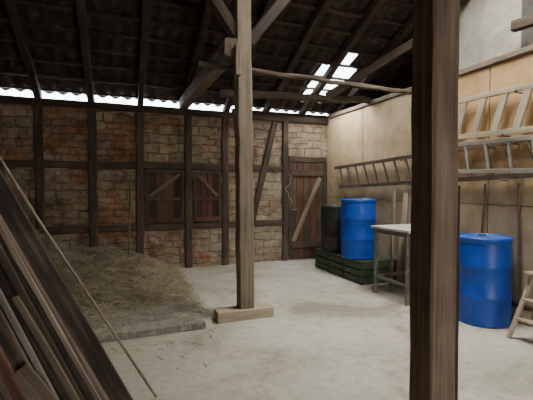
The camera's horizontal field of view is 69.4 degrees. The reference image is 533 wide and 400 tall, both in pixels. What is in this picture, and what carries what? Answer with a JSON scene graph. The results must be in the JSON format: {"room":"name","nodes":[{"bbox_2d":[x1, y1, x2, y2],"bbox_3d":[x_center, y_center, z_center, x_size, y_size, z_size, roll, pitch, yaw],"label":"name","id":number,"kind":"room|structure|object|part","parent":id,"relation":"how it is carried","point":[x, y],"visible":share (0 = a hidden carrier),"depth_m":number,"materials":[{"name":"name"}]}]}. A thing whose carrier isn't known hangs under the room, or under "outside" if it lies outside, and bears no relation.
{"room":"farm building","nodes":[
{"label":"farm building","id":0,"kind":"room"},
{"bbox_2d":[0,103,327,267],"bbox_3d":[-0.697,-0.162,7.429,9.200,2.760,0.300,-1,2,-21],"label":"wall","id":1,"kind":"structure","parent":0,"point":[65,129],"depth_m":6.62,"materials":[{"name":"brick"}]},
{"bbox_2d":[148,173,155,217],"bbox_3d":[-2.022,-0.066,6.748,0.149,0.870,0.029,-1,2,-21],"label":"plank","id":2,"kind":"object","parent":1,"relation":"attached to","point":[151,176],"visible":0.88,"depth_m":6.74,"materials":[{"name":"brown wood"}]},
{"bbox_2d":[156,173,164,217],"bbox_3d":[-1.878,-0.068,6.803,0.149,0.870,0.029,-1,2,-21],"label":"plank","id":3,"kind":"object","parent":1,"relation":"attached to","point":[160,178],"visible":0.84,"depth_m":6.79,"materials":[{"name":"red wood"}]},
{"bbox_2d":[148,197,180,200],"bbox_3d":[-1.796,-0.018,6.808,0.560,0.060,0.022,-1,2,-21],"label":"rail","id":4,"kind":"object","parent":3,"relation":"attached to","point":[149,198],"visible":1,"depth_m":6.79,"materials":[{"name":"brown wood"}]},
{"bbox_2d":[149,173,180,196],"bbox_3d":[-1.795,-0.260,6.797,0.556,0.434,0.026,-1,2,-21],"label":"diagonal brace","id":5,"kind":"object","parent":4,"relation":"attached to","point":[178,175],"visible":1,"depth_m":6.79,"materials":[{"name":"brown wood"}]},
{"bbox_2d":[145,169,183,172],"bbox_3d":[-1.795,-0.502,6.792,0.660,0.060,0.024,-1,2,-21],"label":"frame","id":6,"kind":"object","parent":3,"relation":"attached to","point":[146,171],"visible":1,"depth_m":6.78,"materials":[{"name":"brown wood"}]},
{"bbox_3d":[-1.795,0.367,6.819,0.660,0.060,0.024,-1,2,-21],"label":"frame","id":7,"kind":"object","parent":3,"relation":"attached to","visible":0},
{"bbox_2d":[145,173,148,219],"bbox_3d":[-2.080,-0.064,6.697,0.050,0.810,0.024,-1,2,-21],"label":"frame","id":8,"kind":"object","parent":7,"relation":"on","point":[146,174],"visible":1,"depth_m":6.68,"materials":[{"name":"brown wood"}]},
{"bbox_2d":[181,173,183,218],"bbox_3d":[-1.510,-0.071,6.914,0.050,0.810,0.024,-1,2,-21],"label":"frame","id":9,"kind":"object","parent":7,"relation":"on","point":[182,174],"visible":1,"depth_m":6.90,"materials":[{"name":"brown wood"}]},
{"bbox_2d":[0,95,328,267],"bbox_3d":[-0.704,-0.217,7.307,9.100,2.878,0.211,-1,2,-21],"label":"framing","id":10,"kind":"object","parent":1,"relation":"attached to","point":[38,163],"depth_m":6.74,"materials":[{"name":"brown wood"}]},
{"bbox_2d":[147,218,182,222],"bbox_3d":[-1.787,0.353,6.798,0.620,0.070,0.019,-1,2,-21],"label":"sill","id":11,"kind":"structure","parent":1,"relation":"attached to","point":[148,219],"depth_m":6.78,"materials":[{"name":"red wood"}]},
{"bbox_2d":[165,173,173,217],"bbox_3d":[-1.733,-0.069,6.859,0.149,0.870,0.029,-1,2,-21],"label":"plank","id":12,"kind":"object","parent":1,"relation":"attached to","point":[169,190],"visible":0.84,"depth_m":6.84,"materials":[{"name":"red wood"}]},
{"bbox_2d":[174,173,180,217],"bbox_3d":[-1.588,-0.071,6.914,0.149,0.870,0.029,-1,2,-21],"label":"plank","id":13,"kind":"object","parent":1,"relation":"attached to","point":[177,183],"visible":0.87,"depth_m":6.90,"materials":[{"name":"brown wood"}]},
{"bbox_2d":[197,174,200,216],"bbox_3d":[-1.256,-0.075,7.041,0.109,0.870,0.029,-1,2,-21],"label":"plank","id":14,"kind":"object","parent":1,"relation":"attached to","point":[198,179],"visible":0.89,"depth_m":7.04,"materials":[{"name":"brown wood"}]},
{"bbox_2d":[194,170,220,173],"bbox_3d":[-1.085,-0.511,7.063,0.500,0.060,0.024,-1,2,-21],"label":"frame","id":15,"kind":"object","parent":14,"relation":"attached to","point":[195,171],"visible":1,"depth_m":7.04,"materials":[{"name":"brown wood"}]},
{"bbox_2d":[197,197,217,199],"bbox_3d":[-1.086,-0.026,7.079,0.400,0.060,0.022,-1,2,-21],"label":"rail","id":16,"kind":"object","parent":14,"relation":"attached to","point":[198,198],"visible":1,"depth_m":7.07,"materials":[{"name":"brown wood"}]},
{"bbox_2d":[197,174,217,196],"bbox_3d":[-1.085,-0.268,7.068,0.404,0.426,0.027,-1,2,-21],"label":"diagonal brace","id":17,"kind":"object","parent":16,"relation":"attached to","point":[203,181],"visible":1,"depth_m":7.06,"materials":[{"name":"brown wood"}]},
{"bbox_2d":[201,174,206,216],"bbox_3d":[-1.149,-0.076,7.082,0.109,0.870,0.029,-1,2,-21],"label":"plank","id":18,"kind":"object","parent":1,"relation":"attached to","point":[204,176],"visible":0.86,"depth_m":7.07,"materials":[{"name":"red wood"}]},
{"bbox_2d":[195,217,219,220],"bbox_3d":[-1.077,0.344,7.069,0.460,0.070,0.019,-1,2,-21],"label":"sill","id":19,"kind":"structure","parent":1,"relation":"attached to","point":[196,218],"depth_m":7.05,"materials":[{"name":"red wood"}]},
{"bbox_2d":[207,174,212,216],"bbox_3d":[-1.042,-0.077,7.123,0.109,0.870,0.029,-1,2,-21],"label":"plank","id":20,"kind":"object","parent":1,"relation":"attached to","point":[209,176],"visible":0.86,"depth_m":7.11,"materials":[{"name":"red wood"}]},
{"bbox_2d":[213,174,217,216],"bbox_3d":[-0.934,-0.079,7.164,0.109,0.870,0.029,-1,2,-21],"label":"plank","id":21,"kind":"object","parent":1,"relation":"attached to","point":[215,176],"visible":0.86,"depth_m":7.15,"materials":[{"name":"brown wood"}]},
{"bbox_2d":[289,163,295,258],"bbox_3d":[0.518,0.219,7.723,0.150,1.920,0.030,-1,2,-21],"label":"plank","id":22,"kind":"object","parent":1,"relation":"attached to","point":[292,166],"visible":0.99,"depth_m":7.71,"materials":[{"name":"brown wood"}]},
{"bbox_2d":[219,89,373,103],"bbox_3d":[0.571,-1.645,6.166,2.703,0.201,0.110,-1,2,-21],"label":"cross beam","id":23,"kind":"structure","parent":1,"relation":"attached to","point":[222,92],"depth_m":6.11,"materials":[{"name":"brown wood"}]},
{"bbox_2d":[325,39,411,97],"bbox_3d":[1.720,-2.087,5.947,1.684,0.906,0.070,1,2,27],"label":"brace","id":24,"kind":"object","parent":23,"relation":"attached to","point":[406,46],"visible":0.72,"depth_m":5.95,"materials":[{"name":"brown wood"}]},
{"bbox_2d":[296,163,302,257],"bbox_3d":[0.664,0.217,7.778,0.150,1.920,0.030,-1,2,-21],"label":"plank","id":25,"kind":"object","parent":1,"relation":"attached to","point":[299,166],"visible":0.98,"depth_m":7.76,"materials":[{"name":"red wood"}]},
{"bbox_2d":[290,241,320,247],"bbox_3d":[0.823,0.906,7.828,0.740,0.110,0.029,-1,2,-21],"label":"ledge","id":26,"kind":"object","parent":25,"relation":"attached to","point":[313,243],"visible":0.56,"depth_m":7.80,"materials":[{"name":"brown wood"}]},
{"bbox_2d":[291,177,321,241],"bbox_3d":[0.814,0.186,7.803,0.681,1.319,0.030,-1,2,-21],"label":"brace","id":27,"kind":"object","parent":26,"relation":"attached to","point":[318,180],"visible":1,"depth_m":7.79,"materials":[{"name":"brown wood"}]},
{"bbox_2d":[290,170,323,175],"bbox_3d":[0.823,-0.543,7.783,0.740,0.110,0.029,-1,2,-21],"label":"ledge","id":28,"kind":"object","parent":25,"relation":"attached to","point":[292,172],"visible":0.91,"depth_m":7.76,"materials":[{"name":"brown wood"}]},
{"bbox_2d":[303,163,309,257],"bbox_3d":[0.809,0.215,7.834,0.150,1.920,0.030,-1,2,-21],"label":"plank","id":29,"kind":"object","parent":1,"relation":"attached to","point":[306,166],"visible":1,"depth_m":7.82,"materials":[{"name":"brown wood"}]},
{"bbox_2d":[310,163,316,256],"bbox_3d":[0.955,0.214,7.890,0.150,1.920,0.030,-1,2,-21],"label":"plank","id":30,"kind":"object","parent":1,"relation":"attached to","point":[313,166],"visible":0.8,"depth_m":7.88,"materials":[{"name":"red wood"}]},
{"bbox_2d":[316,164,323,247],"bbox_3d":[1.101,0.212,7.945,0.150,1.920,0.030,-1,2,-21],"label":"plank","id":31,"kind":"object","parent":1,"relation":"attached to","point":[320,167],"visible":0.51,"depth_m":7.92,"materials":[{"name":"brown wood"}]},
{"bbox_3d":[-1.085,0.359,7.090,0.500,0.060,0.024,-1,2,-21],"label":"frame","id":32,"kind":"object","parent":1,"relation":"attached to","visible":0},
{"bbox_2d":[194,174,196,217],"bbox_3d":[-1.296,-0.074,6.996,0.050,0.810,0.024,-1,2,-21],"label":"frame","id":33,"kind":"object","parent":32,"relation":"on","point":[195,175],"visible":1,"depth_m":6.99,"materials":[{"name":"brown wood"}]},
{"bbox_2d":[218,174,220,217],"bbox_3d":[-0.875,-0.079,7.157,0.050,0.810,0.024,-1,2,-21],"label":"frame","id":34,"kind":"object","parent":32,"relation":"on","point":[219,175],"visible":1,"depth_m":7.14,"materials":[{"name":"brown wood"}]},
{"bbox_2d":[0,0,412,114],"bbox_3d":[1.268,-2.881,1.915,9.400,2.747,11.440,-1,2,-21],"label":"ceiling","id":35,"kind":"structure","parent":0,"point":[126,8],"depth_m":5.82,"materials":[{"name":"tile"}]},
{"bbox_2d":[101,258,532,399],"bbox_3d":[1.251,1.441,2.236,9.500,0.120,11.800,-1,2,-21],"label":"floor","id":36,"kind":"structure","parent":0,"point":[329,336],"depth_m":3.44,"materials":[{"name":"concrete"}]},
{"bbox_2d":[0,170,132,399],"bbox_3d":[-1.493,0.010,1.957,1.573,2.901,1.422,-1,2,-21],"label":"leaning timber stack","id":37,"kind":"object","parent":36,"relation":"on","point":[49,349],"visible":1,"depth_m":2.13,"materials":[{"name":"brown wood"}]},
{"bbox_2d":[0,156,156,397],"bbox_3d":[-1.528,0.005,2.490,1.536,2.714,0.358,-1,2,-21],"label":"leaning pole","id":38,"kind":"object","parent":36,"relation":"on","point":[1,160],"depth_m":2.54,"materials":[{"name":"brown wood"}]},
{"bbox_2d":[35,228,211,319],"bbox_3d":[-2.705,0.829,4.985,3.602,0.998,2.692,-1,2,-21],"label":"pile","id":39,"kind":"object","parent":36,"relation":"on","point":[112,278],"visible":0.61,"depth_m":5.28,"materials":[{"name":"plant"}]},
{"bbox_2d":[126,173,132,255],"bbox_3d":[-2.312,0.304,6.440,0.195,1.513,0.229,-1,2,-21],"label":"pitchfork","id":40,"kind":"object","parent":39,"relation":"in","point":[130,173],"visible":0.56,"depth_m":6.44,"materials":[{"name":"brown wood"}]},
{"bbox_3d":[-2.292,0.217,6.454,0.028,1.341,0.216,0,2,-8],"label":"handle","id":41,"kind":"part","parent":40,"relation":"part of","materials":[{"name":"brown wood"}]},
{"bbox_2d":[83,300,184,315],"bbox_3d":[-1.702,1.279,4.386,1.514,0.070,0.220,-1,2,-21],"label":"board","id":42,"kind":"object","parent":36,"relation":"on","point":[166,302],"visible":0.2,"depth_m":4.45,"materials":[{"name":"grey wood"}]},
{"bbox_2d":[85,305,188,321],"bbox_3d":[-1.619,1.285,4.177,1.522,0.070,0.220,-1,2,-21],"label":"board","id":43,"kind":"object","parent":36,"relation":"on","point":[157,311],"visible":0.33,"depth_m":4.23,"materials":[{"name":"grey wood"}]},
{"bbox_2d":[89,310,195,328],"bbox_3d":[-1.524,1.292,3.972,1.571,0.070,0.220,-1,2,-21],"label":"board","id":44,"kind":"object","parent":36,"relation":"on","point":[128,321],"visible":0.34,"depth_m":4.04,"materials":[{"name":"grey wood"}]},
{"bbox_2d":[93,316,205,342],"bbox_3d":[-1.424,1.298,3.770,1.633,0.070,0.220,-1,2,-21],"label":"curb","id":45,"kind":"object","parent":36,"relation":"on","point":[126,334],"visible":0.51,"depth_m":3.82,"materials":[{"name":"grey concrete"}]},
{"bbox_2d":[87,300,232,389],"bbox_3d":[-1.365,1.294,3.572,1.826,0.081,1.879,-1,2,-21],"label":"straw","id":46,"kind":"object","parent":36,"relation":"on","point":[177,308],"visible":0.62,"depth_m":3.88,"materials":[{"name":"beige plant"}]},
{"bbox_2d":[214,0,273,322],"bbox_3d":[-0.251,-0.698,4.254,0.640,4.032,0.219,-1,2,-21],"label":"timber post","id":47,"kind":"object","parent":36,"relation":"on","point":[245,309],"visible":0.98,"depth_m":4.21,"materials":[{"name":"brown wood"}]},
{"bbox_2d":[179,37,237,107],"bbox_3d":[-0.926,-1.689,5.526,0.178,0.201,3.040,-1,2,-22],"label":"tie beam","id":48,"kind":"structure","parent":47,"relation":"attached to","point":[224,54],"depth_m":4.94,"materials":[{"name":"brown wood"}]},
{"bbox_2d":[206,0,236,37],"bbox_3d":[-0.588,-2.179,4.098,0.735,0.969,0.126,-1,2,-21],"label":"knee brace","id":49,"kind":"object","parent":47,"relation":"attached to","point":[218,7],"visible":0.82,"depth_m":4.11,"materials":[{"name":"brown wood"}]},
{"bbox_2d":[251,0,290,47],"bbox_3d":[0.127,-2.188,4.370,0.796,0.974,0.126,-1,2,-21],"label":"knee brace","id":50,"kind":"object","parent":47,"relation":"attached to","point":[278,6],"visible":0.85,"depth_m":4.27,"materials":[{"name":"brown wood"}]},
{"bbox_2d":[198,61,411,94],"bbox_3d":[0.792,-1.468,4.777,3.281,0.081,0.073,0,2,-21],"label":"pole","id":51,"kind":"object","parent":47,"relation":"attached to","point":[255,71],"visible":0.79,"depth_m":4.63,"materials":[{"name":"brown wood"}]},
{"bbox_2d":[460,0,470,4],"bbox_3d":[0.312,-2.810,4.422,9.200,0.192,0.180,-1,2,-21],"label":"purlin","id":52,"kind":"object","parent":47,"relation":"on","point":[462,2],"visible":0.04,"depth_m":5.33,"materials":[{"name":"brown wood"}]},
{"bbox_2d":[383,65,411,95],"bbox_3d":[3.101,-2.922,5.721,0.122,2.741,5.649,-1,2,-21],"label":"rafter","id":53,"kind":"object","parent":52,"relation":"on","point":[407,74],"visible":0.22,"depth_m":7.15,"materials":[{"name":"brown wood"}]},
{"bbox_2d":[315,248,328,271],"bbox_3d":[1.280,1.060,6.979,0.655,0.345,0.487,-1,2,-21],"label":"crate","id":54,"kind":"object","parent":36,"relation":"on","point":[321,257],"visible":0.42,"depth_m":6.85,"materials":[{"name":"green wood"}]},
{"bbox_2d":[320,204,340,252],"bbox_3d":[1.233,0.486,6.826,0.546,0.810,0.546,-1,2,-21],"label":"barrel","id":55,"kind":"object","parent":54,"relation":"on","point":[330,219],"visible":0.66,"depth_m":6.60,"materials":[{"name":"black plastic"}]},
{"bbox_2d":[328,252,344,277],"bbox_3d":[1.455,1.074,6.521,0.655,0.345,0.487,-1,2,-21],"label":"crate","id":56,"kind":"object","parent":36,"relation":"on","point":[336,262],"visible":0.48,"depth_m":6.40,"materials":[{"name":"green wood"}]},
{"bbox_2d":[344,255,396,284],"bbox_3d":[1.630,1.089,6.063,0.655,0.345,0.487,-1,2,-21],"label":"crate","id":57,"kind":"object","parent":36,"relation":"on","point":[359,271],"visible":0.64,"depth_m":5.87,"materials":[{"name":"green painted wood"}]},
{"bbox_2d":[340,198,375,259],"bbox_3d":[1.461,0.444,6.141,0.557,0.936,0.557,-1,2,-21],"label":"barrel","id":58,"kind":"object","parent":57,"relation":"on","point":[357,217],"visible":0.99,"depth_m":5.91,"materials":[{"name":"blue plastic"}]},
{"bbox_2d":[371,224,410,305],"bbox_3d":[1.921,0.825,5.145,0.720,0.930,0.750,-1,2,-21],"label":"metal table","id":59,"kind":"object","parent":36,"relation":"on","point":[402,230],"visible":0.55,"depth_m":5.04,"materials":[{"name":"metal"}]},
{"bbox_3d":[1.513,0.835,5.316,0.040,0.899,0.040,-1,2,-21],"label":"leg","id":60,"kind":"part","parent":59,"relation":"part of","materials":[{"name":"metal"}]},
{"bbox_3d":[1.624,0.424,5.014,0.024,0.059,0.580,-1,2,-21],"label":"rail","id":61,"kind":"part","parent":59,"relation":"part of","materials":[{"name":"metal"}]},
{"bbox_3d":[1.734,0.853,4.737,0.040,0.899,0.040,-1,2,-21],"label":"leg","id":62,"kind":"part","parent":59,"relation":"part of","materials":[{"name":"metal"}]},
{"bbox_2d":[389,191,410,286],"bbox_3d":[1.951,0.571,5.743,0.257,1.414,0.356,-1,2,-21],"label":"leaning boards","id":63,"kind":"object","parent":36,"relation":"on","point":[406,209],"visible":0.79,"depth_m":5.71,"materials":[{"name":"brown wood"}]},
{"bbox_2d":[409,0,459,399],"bbox_3d":[0.792,-1.193,1.765,0.198,5.176,0.160,-1,2,-21],"label":"timber post","id":64,"kind":"object","parent":36,"relation":"on","point":[435,190],"visible":1,"depth_m":1.74,"materials":[{"name":"brown wood"}]},
{"bbox_2d":[480,184,485,232],"bbox_3d":[2.504,0.545,4.662,0.037,1.481,0.313,-1,2,-21],"label":"rake","id":65,"kind":"object","parent":36,"relation":"on","point":[484,190],"visible":0.26,"depth_m":4.52,"materials":[{"name":"brown wood"}]},
{"bbox_2d":[459,233,512,328],"bbox_3d":[2.365,0.851,4.207,0.557,0.936,0.557,-1,2,-21],"label":"barrel","id":66,"kind":"object","parent":36,"relation":"on","point":[486,260],"visible":0.91,"depth_m":3.98,"materials":[{"name":"blue plastic"}]},
{"bbox_3d":[2.365,0.407,4.193,0.495,0.016,0.495,-1,2,-21],"label":"lid","id":67,"kind":"part","parent":66,"relation":"part of","materials":[{"name":"blue plastic"}]},
{"bbox_2d":[506,271,532,338],"bbox_3d":[2.590,1.017,3.625,0.438,0.649,0.389,-1,2,-21],"label":"step stool","id":68,"kind":"object","parent":36,"relation":"on","point":[529,283],"visible":1,"depth_m":3.69,"materials":[{"name":"brown wood"}]},
{"bbox_2d":[511,183,532,318],"bbox_3d":[2.711,0.533,4.102,0.055,1.422,0.240,-1,2,-21],"label":"broom","id":69,"kind":"object","parent":36,"relation":"on","point":[527,310],"visible":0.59,"depth_m":4.12,"materials":[{"name":"brown wood"}]},
{"bbox_3d":[2.705,0.477,4.126,0.028,1.312,0.081,0,2,-7],"label":"handle","id":70,"kind":"part","parent":69,"relation":"part of","materials":[{"name":"brown wood"}]},
{"bbox_2d":[328,77,532,206],"bbox_3d":[3.315,-0.064,2.839,0.120,2.850,11.140,-1,2,-21],"label":"backing","id":71,"kind":"object","parent":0,"point":[490,77],"visible":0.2,"depth_m":4.52,"materials":[{"name":"brown wood"}]},
{"bbox_2d":[327,198,347,204],"bbox_3d":[1.486,0.592,7.453,0.019,1.248,1.236,-1,2,-21],"label":"panel","id":72,"kind":"object","parent":71,"relation":"attached to","point":[330,201],"visible":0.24,"depth_m":7.73,"materials":[{"name":"beige paint"}]},
{"bbox_2d":[327,108,362,197],"bbox_3d":[1.486,-0.841,7.409,0.019,1.602,1.236,-1,2,-21],"label":"panel","id":73,"kind":"object","parent":71,"relation":"attached to","point":[345,131],"visible":0.8,"depth_m":7.35,"materials":[{"name":"beige paint"}]},
{"bbox_2d":[362,94,411,200],"bbox_3d":[1.932,-0.804,6.241,0.019,1.602,1.236,-1,2,-21],"label":"panel","id":74,"kind":"object","parent":71,"relation":"attached to","point":[386,124],"visible":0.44,"depth_m":6.17,"materials":[{"name":"beige paint"}]},
{"bbox_2d":[375,200,410,282],"bbox_3d":[1.932,0.628,6.286,0.019,1.248,1.236,-1,2,-21],"label":"panel","id":75,"kind":"object","parent":71,"relation":"attached to","point":[383,207],"visible":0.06,"depth_m":6.22,"materials":[{"name":"beige paint"}]},
{"bbox_2d":[334,140,532,188],"bbox_3d":[2.152,-0.439,5.510,0.139,0.565,4.382,-1,2,-21],"label":"wooden ladder","id":76,"kind":"object","parent":71,"relation":"attached to","point":[493,176],"visible":0.76,"depth_m":5.62,"materials":[{"name":"brown wood"}]},
{"bbox_2d":[460,204,487,232],"bbox_3d":[2.378,0.664,5.119,0.019,1.248,1.236,-1,2,-21],"label":"panel","id":77,"kind":"object","parent":71,"relation":"attached to","point":[470,214],"visible":0.2,"depth_m":4.71,"materials":[{"name":"beige paint"}]},
{"bbox_2d":[458,67,490,203],"bbox_3d":[2.378,-0.768,5.074,0.019,1.602,1.236,-1,2,-21],"label":"panel","id":78,"kind":"object","parent":71,"relation":"attached to","point":[476,82],"visible":0.4,"depth_m":4.68,"materials":[{"name":"beige paint"}]},
{"bbox_2d":[458,82,532,139],"bbox_3d":[2.660,-0.955,4.151,0.149,0.589,2.692,-1,2,-21],"label":"wooden ladder","id":79,"kind":"object","parent":71,"relation":"attached to","point":[517,128],"visible":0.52,"depth_m":4.26,"materials":[{"name":"brown wood"}]},
{"bbox_2d":[458,135,532,175],"bbox_3d":[2.642,-0.468,4.101,0.229,0.453,2.401,-1,2,-21],"label":"ladder","id":80,"kind":"object","parent":71,"relation":"attached to","point":[507,140],"visible":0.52,"depth_m":4.22,"materials":[{"name":"beige wood"}]},
{"bbox_2d":[488,205,532,319],"bbox_3d":[2.824,0.701,3.952,0.019,1.248,1.236,-1,2,-21],"label":"panel","id":81,"kind":"object","parent":71,"relation":"attached to","point":[502,220],"visible":0.45,"depth_m":4.19,"materials":[{"name":"beige paint"}]},
{"bbox_2d":[488,52,532,205],"bbox_3d":[2.824,-0.731,3.907,0.019,1.602,1.236,-1,2,-21],"label":"panel","id":82,"kind":"object","parent":71,"relation":"attached to","point":[519,70],"visible":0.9,"depth_m":4.22,"materials":[{"name":"beige paint"}]},
{"bbox_3d":[4.450,-1.442,3.229,2.350,0.100,11.140,-1,2,-21],"label":"floor","id":83,"kind":"structure","parent":0,"visible":0},
{"bbox_2d":[459,0,532,69],"bbox_3d":[3.165,-2.220,5.450,0.750,1.297,1.450,-1,2,-21],"label":"wall","id":84,"kind":"structure","parent":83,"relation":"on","point":[485,34],"depth_m":5.03,"materials":[{"name":"grey paint"}]},
{"bbox_3d":[5.609,-1.470,3.628,0.100,5.612,11.260,-1,2,-21],"label":"wall","id":85,"kind":"structure","parent":0,"visible":0},
{"bbox_2d":[3,0,41,97],"bbox_3d":[-2.663,-2.848,3.519,0.121,2.735,5.653,-1,2,-21],"label":"rafter","id":86,"kind":"object","parent":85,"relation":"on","point":[11,6],"visible":0.97,"depth_m":5.13,"materials":[{"name":"brown wood"}]},
{"bbox_2d":[75,0,94,101],"bbox_3d":[-1.945,-2.868,3.797,0.123,2.734,5.656,-1,2,-21],"label":"rafter","id":87,"kind":"object","parent":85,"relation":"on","point":[80,4],"visible":0.97,"depth_m":5.31,"materials":[{"name":"brown wood"}]},
{"bbox_2d":[0,85,332,113],"bbox_3d":[-0.760,-1.790,7.193,9.250,0.047,0.062,-1,2,-21],"label":"batten","id":88,"kind":"object","parent":87,"relation":"on","point":[1,86],"visible":0.5,"depth_m":6.59,"materials":[{"name":"brown wood"}]},
{"bbox_2d":[137,0,149,104],"bbox_3d":[-1.219,-2.872,4.071,0.118,2.718,5.662,-1,2,-21],"label":"rafter","id":89,"kind":"object","parent":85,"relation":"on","point":[145,7],"visible":0.97,"depth_m":5.46,"materials":[{"name":"brown wood"}]},
{"bbox_2d":[185,0,211,89],"bbox_3d":[-0.499,-2.879,4.346,0.119,2.724,5.662,-1,2,-21],"label":"rafter","id":90,"kind":"object","parent":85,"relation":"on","point":[206,10],"visible":0.66,"depth_m":5.52,"materials":[{"name":"brown wood"}]},
{"bbox_2d":[0,19,403,74],"bbox_3d":[-0.332,-2.314,6.055,9.250,0.045,0.061,-1,2,-21],"label":"batten","id":91,"kind":"object","parent":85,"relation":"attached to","point":[1,20],"visible":0.59,"depth_m":5.59,"materials":[{"name":"brown wood"}]},
{"bbox_2d":[222,0,274,111],"bbox_3d":[0.235,-2.886,4.624,0.118,2.725,5.658,-1,2,-21],"label":"rafter","id":92,"kind":"object","parent":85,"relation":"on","point":[267,4],"visible":0.34,"depth_m":5.74,"materials":[{"name":"brown wood"}]},
{"bbox_2d":[0,38,411,87],"bbox_3d":[-0.439,-2.184,6.339,9.250,0.045,0.061,-1,2,-21],"label":"batten","id":93,"kind":"object","parent":92,"relation":"on","point":[1,39],"visible":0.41,"depth_m":5.72,"materials":[{"name":"brown wood"}]},
{"bbox_2d":[134,0,404,43],"bbox_3d":[-0.118,-2.577,5.487,9.250,0.046,0.060,-1,2,-21],"label":"batten","id":94,"kind":"object","parent":92,"relation":"on","point":[157,2],"visible":0.45,"depth_m":5.62,"materials":[{"name":"brown wood"}]},
{"bbox_2d":[232,109,326,118],"bbox_3d":[1.445,-1.708,8.081,4.500,0.090,0.020,-1,2,-21],"label":"board","id":95,"kind":"object","parent":85,"relation":"attached to","point":[253,111],"visible":0.21,"depth_m":7.68,"materials":[{"name":"brown wood"}]},
{"bbox_2d":[262,0,331,114],"bbox_3d":[0.948,-2.893,4.896,0.123,2.736,5.654,-1,2,-21],"label":"rafter","id":96,"kind":"object","parent":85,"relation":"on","point":[321,8],"visible":0.89,"depth_m":5.93,"materials":[{"name":"brown wood"}]},
{"bbox_2d":[0,70,358,104],"bbox_3d":[-0.653,-1.922,6.908,9.250,0.047,0.062,-1,2,-21],"label":"batten","id":97,"kind":"object","parent":96,"relation":"on","point":[1,72],"visible":0.36,"depth_m":6.16,"materials":[{"name":"brown wood"}]},
{"bbox_2d":[0,0,411,61],"bbox_3d":[-0.225,-2.446,5.771,9.250,0.046,0.060,-1,2,-21],"label":"batten","id":98,"kind":"object","parent":96,"relation":"on","point":[18,2],"visible":0.62,"depth_m":5.32,"materials":[{"name":"brown wood"}]},
{"bbox_2d":[298,0,385,116],"bbox_3d":[1.676,-2.911,5.177,0.119,2.739,5.654,-1,2,-21],"label":"rafter","id":99,"kind":"object","parent":85,"relation":"on","point":[375,5],"visible":0.83,"depth_m":6.14,"materials":[{"name":"brown wood"}]},
{"bbox_2d":[259,0,402,26],"bbox_3d":[-0.011,-2.708,5.202,9.250,0.045,0.061,-1,2,-21],"label":"batten","id":100,"kind":"object","parent":99,"relation":"on","point":[291,4],"visible":0.35,"depth_m":5.62,"materials":[{"name":"brown wood"}]},
{"bbox_2d":[332,13,412,113],"bbox_3d":[2.386,-2.911,5.445,0.121,2.726,5.653,-1,2,-21],"label":"rafter","id":101,"kind":"object","parent":85,"relation":"on","point":[406,28],"visible":0.49,"depth_m":6.30,"materials":[{"name":"brown wood"}]},
{"bbox_2d":[327,44,532,118],"bbox_3d":[3.176,-1.546,3.045,0.151,0.081,10.510,-1,2,-21],"label":"trim","id":102,"kind":"structure","parent":85,"relation":"attached to","point":[528,49],"depth_m":4.64,"materials":[{"name":"brown wood"}]},
{"bbox_3d":[3.823,-2.931,5.995,0.121,0.151,6.178,-1,-23,-21],"label":"rafter","id":103,"kind":"object","parent":85,"relation":"on","visible":0},
{"bbox_2d":[0,55,382,96],"bbox_3d":[-0.546,-2.052,6.624,9.250,0.046,0.061,-1,2,-21],"label":"batten","id":104,"kind":"object","parent":103,"relation":"on","point":[1,56],"visible":0.6,"depth_m":6.09,"materials":[{"name":"brown wood"}]},
{"bbox_3d":[3.506,-2.416,4.477,0.126,1.861,0.129,-26,18,-36],"label":"prop","id":105,"kind":"object","parent":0,"visible":0},
{"bbox_2d":[510,14,532,31],"bbox_3d":[3.191,-1.972,3.915,0.108,0.221,1.363,-1,2,-25],"label":"rail","id":106,"kind":"object","parent":105,"relation":"attached to","point":[526,22],"visible":1,"depth_m":4.39,"materials":[{"name":"brown wood"}]}
]}

